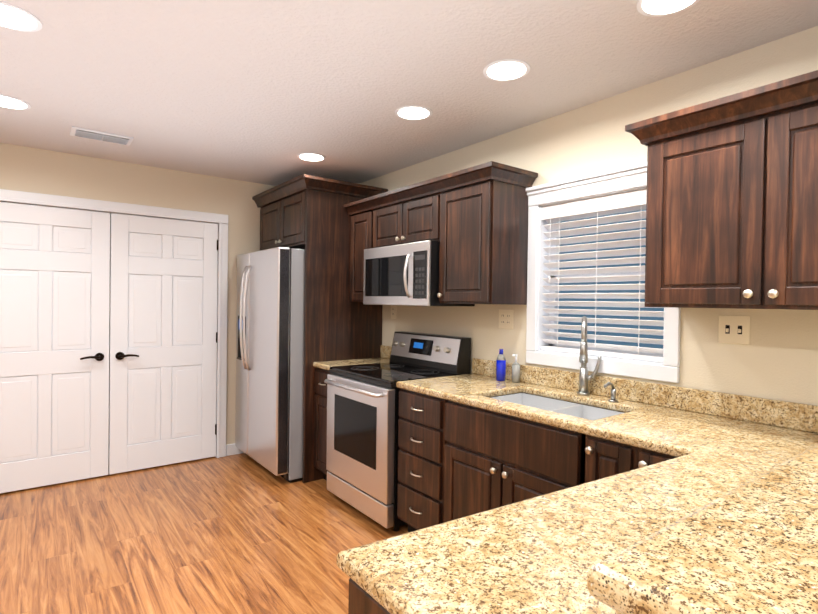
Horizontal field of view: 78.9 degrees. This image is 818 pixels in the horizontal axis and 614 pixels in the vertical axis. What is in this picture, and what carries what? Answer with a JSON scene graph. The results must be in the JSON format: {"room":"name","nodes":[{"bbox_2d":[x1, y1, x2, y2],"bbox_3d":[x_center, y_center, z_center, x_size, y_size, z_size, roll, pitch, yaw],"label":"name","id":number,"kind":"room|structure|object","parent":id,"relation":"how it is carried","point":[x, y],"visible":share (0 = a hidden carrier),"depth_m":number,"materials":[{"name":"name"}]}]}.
{"room":"kitchen","nodes":[
{"label":"kitchen","id":0,"kind":"room"},
{"bbox_2d":[0,143,274,469],"bbox_3d":[-3.178,0.085,3.302,5.750,2.440,0.210,0,1,-37],"label":"wall","id":1,"kind":"structure","parent":0,"point":[30,169],"depth_m":4.01,"materials":[{"name":"beige paint"}]},
{"bbox_2d":[0,201,109,493],"bbox_3d":[-2.620,0.285,3.575,0.802,2.024,0.097,0,1,-37],"label":"double door","id":2,"kind":"structure","parent":1,"relation":"in","point":[54,331],"depth_m":3.62,"materials":[{"name":"white paint"}]},
{"bbox_2d":[0,189,227,457],"bbox_3d":[-2.347,0.249,3.883,1.772,2.120,0.176,0,1,-37],"label":"door frame","id":3,"kind":"structure","parent":1,"relation":"attached to","point":[110,207],"depth_m":4.29,"materials":[{"name":"white paint"}]},
{"bbox_2d":[109,213,217,474],"bbox_3d":[-1.977,0.288,4.064,0.802,2.024,0.097,0,1,-37],"label":"double door","id":4,"kind":"structure","parent":1,"relation":"in","point":[163,340],"depth_m":4.05,"materials":[{"name":"white paint"}]},
{"bbox_2d":[226,443,243,455],"bbox_3d":[-3.067,1.257,3.271,5.599,0.100,0.014,0,1,-37],"label":"baseboard","id":5,"kind":"structure","parent":1,"relation":"attached to","point":[232,449],"depth_m":4.40,"materials":[{"name":"white paint"}]},
{"bbox_2d":[0,453,408,613],"bbox_3d":[-0.771,1.421,0.254,5.900,0.100,7.900,0,1,-37],"label":"floor","id":6,"kind":"structure","parent":0,"point":[243,533],"depth_m":2.82,"materials":[{"name":"laminate"}]},
{"bbox_2d":[235,247,304,482],"bbox_3d":[-0.929,0.437,4.267,0.939,1.775,0.929,0,1,-37],"label":"fridge","id":7,"kind":"object","parent":6,"relation":"on","point":[269,359],"visible":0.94,"depth_m":3.77,"materials":[{"name":"grey metal"}]},
{"bbox_2d":[252,174,387,482],"bbox_3d":[-0.809,0.171,4.307,0.758,2.310,1.058,0,1,-37],"label":"tall cabinet","id":8,"kind":"object","parent":6,"relation":"on","point":[309,215],"visible":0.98,"depth_m":3.87,"materials":[{"name":"brown wood"}]},
{"bbox_2d":[314,367,330,480],"bbox_3d":[-0.400,0.899,3.844,0.660,0.875,0.316,0,1,-37],"label":"base cabinet","id":9,"kind":"object","parent":6,"relation":"on","point":[320,422],"visible":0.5,"depth_m":3.69,"materials":[{"name":"brown wood"}]},
{"bbox_2d":[313,345,391,369],"bbox_3d":[-0.382,0.391,3.847,0.634,0.140,0.315,0,1,-37],"label":"countertop","id":10,"kind":"structure","parent":9,"relation":"on","point":[385,351],"depth_m":3.84,"materials":[{"name":"beige stone"}]},
{"bbox_2d":[348,578,390,613],"bbox_3d":[0.515,0.942,1.093,1.220,0.875,0.486,0,1,-37],"label":"base cabinet","id":11,"kind":"object","parent":6,"relation":"on","point":[361,601],"visible":0.02,"depth_m":0.88,"materials":[{"name":"brown wood"}]},
{"bbox_2d":[337,405,817,613],"bbox_3d":[0.505,0.428,1.104,1.223,0.149,0.536,0,1,-37],"label":"countertop","id":12,"kind":"structure","parent":11,"relation":"on","point":[543,554],"depth_m":1.04,"materials":[{"name":"beige stone"}]},
{"bbox_2d":[324,331,470,530],"bbox_3d":[-0.113,0.770,3.380,0.721,1.150,0.759,0,1,-37],"label":"range","id":13,"kind":"object","parent":6,"relation":"on","point":[362,436],"visible":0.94,"depth_m":3.21,"materials":[{"name":"silver metal"}]},
{"bbox_2d":[397,388,444,531],"bbox_3d":[0.283,0.918,2.947,0.660,0.875,0.408,0,1,-37],"label":"drawers","id":14,"kind":"object","parent":6,"relation":"on","point":[421,456],"visible":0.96,"depth_m":2.74,"materials":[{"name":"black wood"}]},
{"bbox_2d":[444,392,624,522],"bbox_3d":[0.659,0.929,2.456,0.657,0.875,0.829,0,1,-37],"label":"base cabinet","id":15,"kind":"object","parent":6,"relation":"on","point":[493,460],"visible":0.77,"depth_m":2.28,"materials":[{"name":"brown wood"}]},
{"bbox_2d":[389,357,817,432],"bbox_3d":[0.792,0.419,2.282,0.660,0.149,2.064,0,1,-37],"label":"countertop","id":16,"kind":"structure","parent":15,"relation":"on","point":[475,389],"depth_m":2.41,"materials":[{"name":"beige stone"}]},
{"bbox_2d":[496,349,505,380],"bbox_3d":[0.556,0.349,3.000,0.058,0.190,0.058,0,1,-37],"label":"soap bottle","id":17,"kind":"object","parent":16,"relation":"on","point":[501,367],"visible":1,"depth_m":2.98,"materials":[{"name":"blue plastic"}]},
{"bbox_2d":[512,354,519,382],"bbox_3d":[0.631,0.363,2.938,0.054,0.166,0.048,0,1,-37],"label":"clear pump bottle","id":18,"kind":"object","parent":16,"relation":"on","point":[515,371],"visible":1,"depth_m":2.92,"materials":[{"name":"white plastic"}]},
{"bbox_2d":[491,393,621,419],"bbox_3d":[0.691,0.584,2.417,0.402,0.186,0.702,0,1,-37],"label":"sink","id":19,"kind":"object","parent":16,"relation":"in","point":[570,408],"visible":0.02,"depth_m":2.60,"materials":[{"name":"white"}]},
{"bbox_2d":[577,316,600,395],"bbox_3d":[0.888,0.250,2.516,0.197,0.407,0.130,0,1,-37],"label":"faucet","id":20,"kind":"object","parent":16,"relation":"on","point":[584,377],"visible":1,"depth_m":2.54,"materials":[{"name":"silver metal"}]},
{"bbox_2d":[604,382,617,401],"bbox_3d":[0.966,0.407,2.383,0.099,0.099,0.044,0,1,-37],"label":"soap dispenser","id":21,"kind":"object","parent":16,"relation":"on","point":[613,395],"visible":1,"depth_m":2.39,"materials":[{"name":"silver metal"}]},
{"bbox_2d":[585,435,637,482],"bbox_3d":[0.974,0.938,2.042,0.657,0.875,0.209,0,1,-37],"label":"base cabinet","id":22,"kind":"object","parent":6,"relation":"on","point":[604,458],"visible":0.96,"depth_m":1.86,"materials":[{"name":"brown wood"}]},
{"bbox_2d":[637,447,676,468],"bbox_3d":[1.224,0.945,1.713,0.657,0.875,0.615,0,1,-37],"label":"base cabinet","id":23,"kind":"object","parent":6,"relation":"on","point":[646,457],"visible":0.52,"depth_m":1.73,"materials":[{"name":"brown wood"}]},
{"bbox_2d":[0,0,817,185],"bbox_3d":[-0.737,-1.118,0.226,5.900,0.100,7.900,0,1,-37],"label":"ceiling","id":24,"kind":"structure","parent":0,"point":[266,92],"depth_m":2.27,"materials":[{"name":"white paint"}]},
{"bbox_2d":[0,95,30,109],"bbox_3d":[-2.185,-1.112,2.699,0.210,0.006,0.210,0,1,-37],"label":"recessed light","id":25,"kind":"object","parent":24,"relation":"in","point":[9,102],"visible":1,"depth_m":2.71,"materials":[{"name":"white paint"}]},
{"bbox_2d":[0,1,41,31],"bbox_3d":[-1.513,-1.094,1.873,0.210,0.006,0.210,0,1,-37],"label":"recessed light","id":26,"kind":"object","parent":24,"relation":"in","point":[13,17],"visible":1,"depth_m":1.89,"materials":[{"name":"white paint"}]},
{"bbox_2d":[70,126,133,145],"bbox_3d":[-2.004,-1.109,3.245,0.340,0.020,0.190,0,1,-37],"label":"ceiling vent","id":27,"kind":"object","parent":24,"relation":"in","point":[99,135],"visible":0.98,"depth_m":3.21,"materials":[{"name":"white metal"}]},
{"bbox_2d":[297,153,325,160],"bbox_3d":[-0.718,-1.103,3.661,0.210,0.006,0.210,0,1,-37],"label":"recessed light","id":28,"kind":"object","parent":24,"relation":"in","point":[310,156],"visible":1,"depth_m":3.65,"materials":[{"name":"white paint"}]},
{"bbox_2d":[395,105,431,119],"bbox_3d":[0.026,-1.083,2.776,0.210,0.006,0.210,0,1,-37],"label":"recessed light","id":29,"kind":"object","parent":24,"relation":"in","point":[412,112],"visible":1,"depth_m":2.76,"materials":[{"name":"white paint"}]},
{"bbox_2d":[483,59,529,80],"bbox_3d":[0.442,-1.071,2.255,0.210,0.006,0.210,0,1,-37],"label":"recessed light","id":30,"kind":"object","parent":24,"relation":"in","point":[507,70],"visible":1,"depth_m":2.24,"materials":[{"name":"white paint"}]},
{"bbox_2d":[637,0,699,16],"bbox_3d":[0.898,-1.059,1.710,0.210,0.006,0.210,0,1,-37],"label":"recessed light","id":31,"kind":"object","parent":24,"relation":"in","point":[655,8],"visible":1,"depth_m":1.75,"materials":[{"name":"white paint"}]},
{"bbox_2d":[359,26,817,405],"bbox_3d":[1.534,0.163,1.980,0.150,2.440,7.900,0,1,-37],"label":"wall","id":32,"kind":"structure","parent":0,"point":[776,358],"depth_m":2.33,"materials":[{"name":"beige paint"}]},
{"bbox_2d":[347,197,370,301],"bbox_3d":[-0.246,-0.421,3.923,0.329,0.766,0.332,0,1,-37],"label":"upper cabinet","id":33,"kind":"object","parent":32,"relation":"attached to","point":[360,223],"depth_m":3.83,"materials":[{"name":"brown wood"}]},
{"bbox_2d":[391,305,395,318],"bbox_3d":[-0.126,0.038,4.033,0.007,0.118,0.072,0,1,-37],"label":"electrical outlet plate","id":34,"kind":"object","parent":32,"relation":"attached to","point":[393,311],"visible":0.81,"depth_m":4.03,"materials":[{"name":"beige plastic"}]},
{"bbox_2d":[371,177,438,247],"bbox_3d":[0.086,-0.606,3.489,0.329,0.376,0.756,0,1,-37],"label":"upper cabinet","id":35,"kind":"object","parent":32,"relation":"attached to","point":[409,214],"depth_m":3.34,"materials":[{"name":"brown wood"}]},
{"bbox_2d":[363,240,474,305],"bbox_3d":[0.030,-0.214,3.455,0.456,0.404,0.753,0,1,-37],"label":"microwave","id":36,"kind":"object","parent":35,"relation":"attached to","point":[407,274],"visible":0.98,"depth_m":3.25,"materials":[{"name":"silver metal"}]},
{"bbox_2d":[437,161,534,304],"bbox_3d":[0.446,-0.401,3.014,0.329,0.766,0.442,0,1,-37],"label":"upper cabinet","id":37,"kind":"object","parent":32,"relation":"attached to","point":[473,220],"depth_m":2.85,"materials":[{"name":"brown wood"}]},
{"bbox_2d":[499,309,513,328],"bbox_3d":[0.600,0.075,3.078,0.007,0.118,0.118,0,1,-37],"label":"electrical outlet plate","id":38,"kind":"object","parent":32,"relation":"attached to","point":[505,319],"visible":1,"depth_m":3.07,"materials":[{"name":"beige plastic"}]},
{"bbox_2d":[625,70,817,309],"bbox_3d":[1.335,-0.368,1.798,0.386,0.751,0.962,0,1,-37],"label":"upper cabinet","id":39,"kind":"object","parent":32,"relation":"attached to","point":[732,205],"visible":1,"depth_m":1.78,"materials":[{"name":"brown wood"}]},
{"bbox_2d":[718,315,750,344],"bbox_3d":[1.358,0.095,2.078,0.012,0.118,0.118,0,1,-37],"label":"switch plate","id":40,"kind":"object","parent":32,"relation":"attached to","point":[732,329],"visible":1,"depth_m":2.08,"materials":[{"name":"beige plastic"}]},
{"bbox_3d":[1.016,0.874,1.087,1.750,1.025,0.120,0,1,-37],"label":"wall","id":41,"kind":"structure","parent":0,"visible":0},
{"bbox_2d":[587,444,817,613],"bbox_3d":[1.075,0.337,0.961,1.810,0.050,0.463,0,1,-37],"label":"bar","id":42,"kind":"object","parent":41,"relation":"on","point":[750,547],"visible":1,"depth_m":0.60,"materials":[{"name":"beige stone"}]},
{"label":"outside","id":43,"kind":"structure","parent":0,"visible":0},
{"bbox_2d":[526,162,680,382],"bbox_3d":[1.021,-0.176,2.632,0.204,1.029,0.898,0,1,-37],"label":"window","id":44,"kind":"structure","parent":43,"point":[614,317],"depth_m":2.69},
{"bbox_2d":[541,189,663,361],"bbox_3d":[1.004,-0.159,2.619,0.073,0.827,0.712,0,1,-37],"label":"window blinds","id":45,"kind":"object","parent":44,"relation":"attached to","point":[614,204],"visible":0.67,"depth_m":2.61,"materials":[{"name":"white plastic"}]}
]}

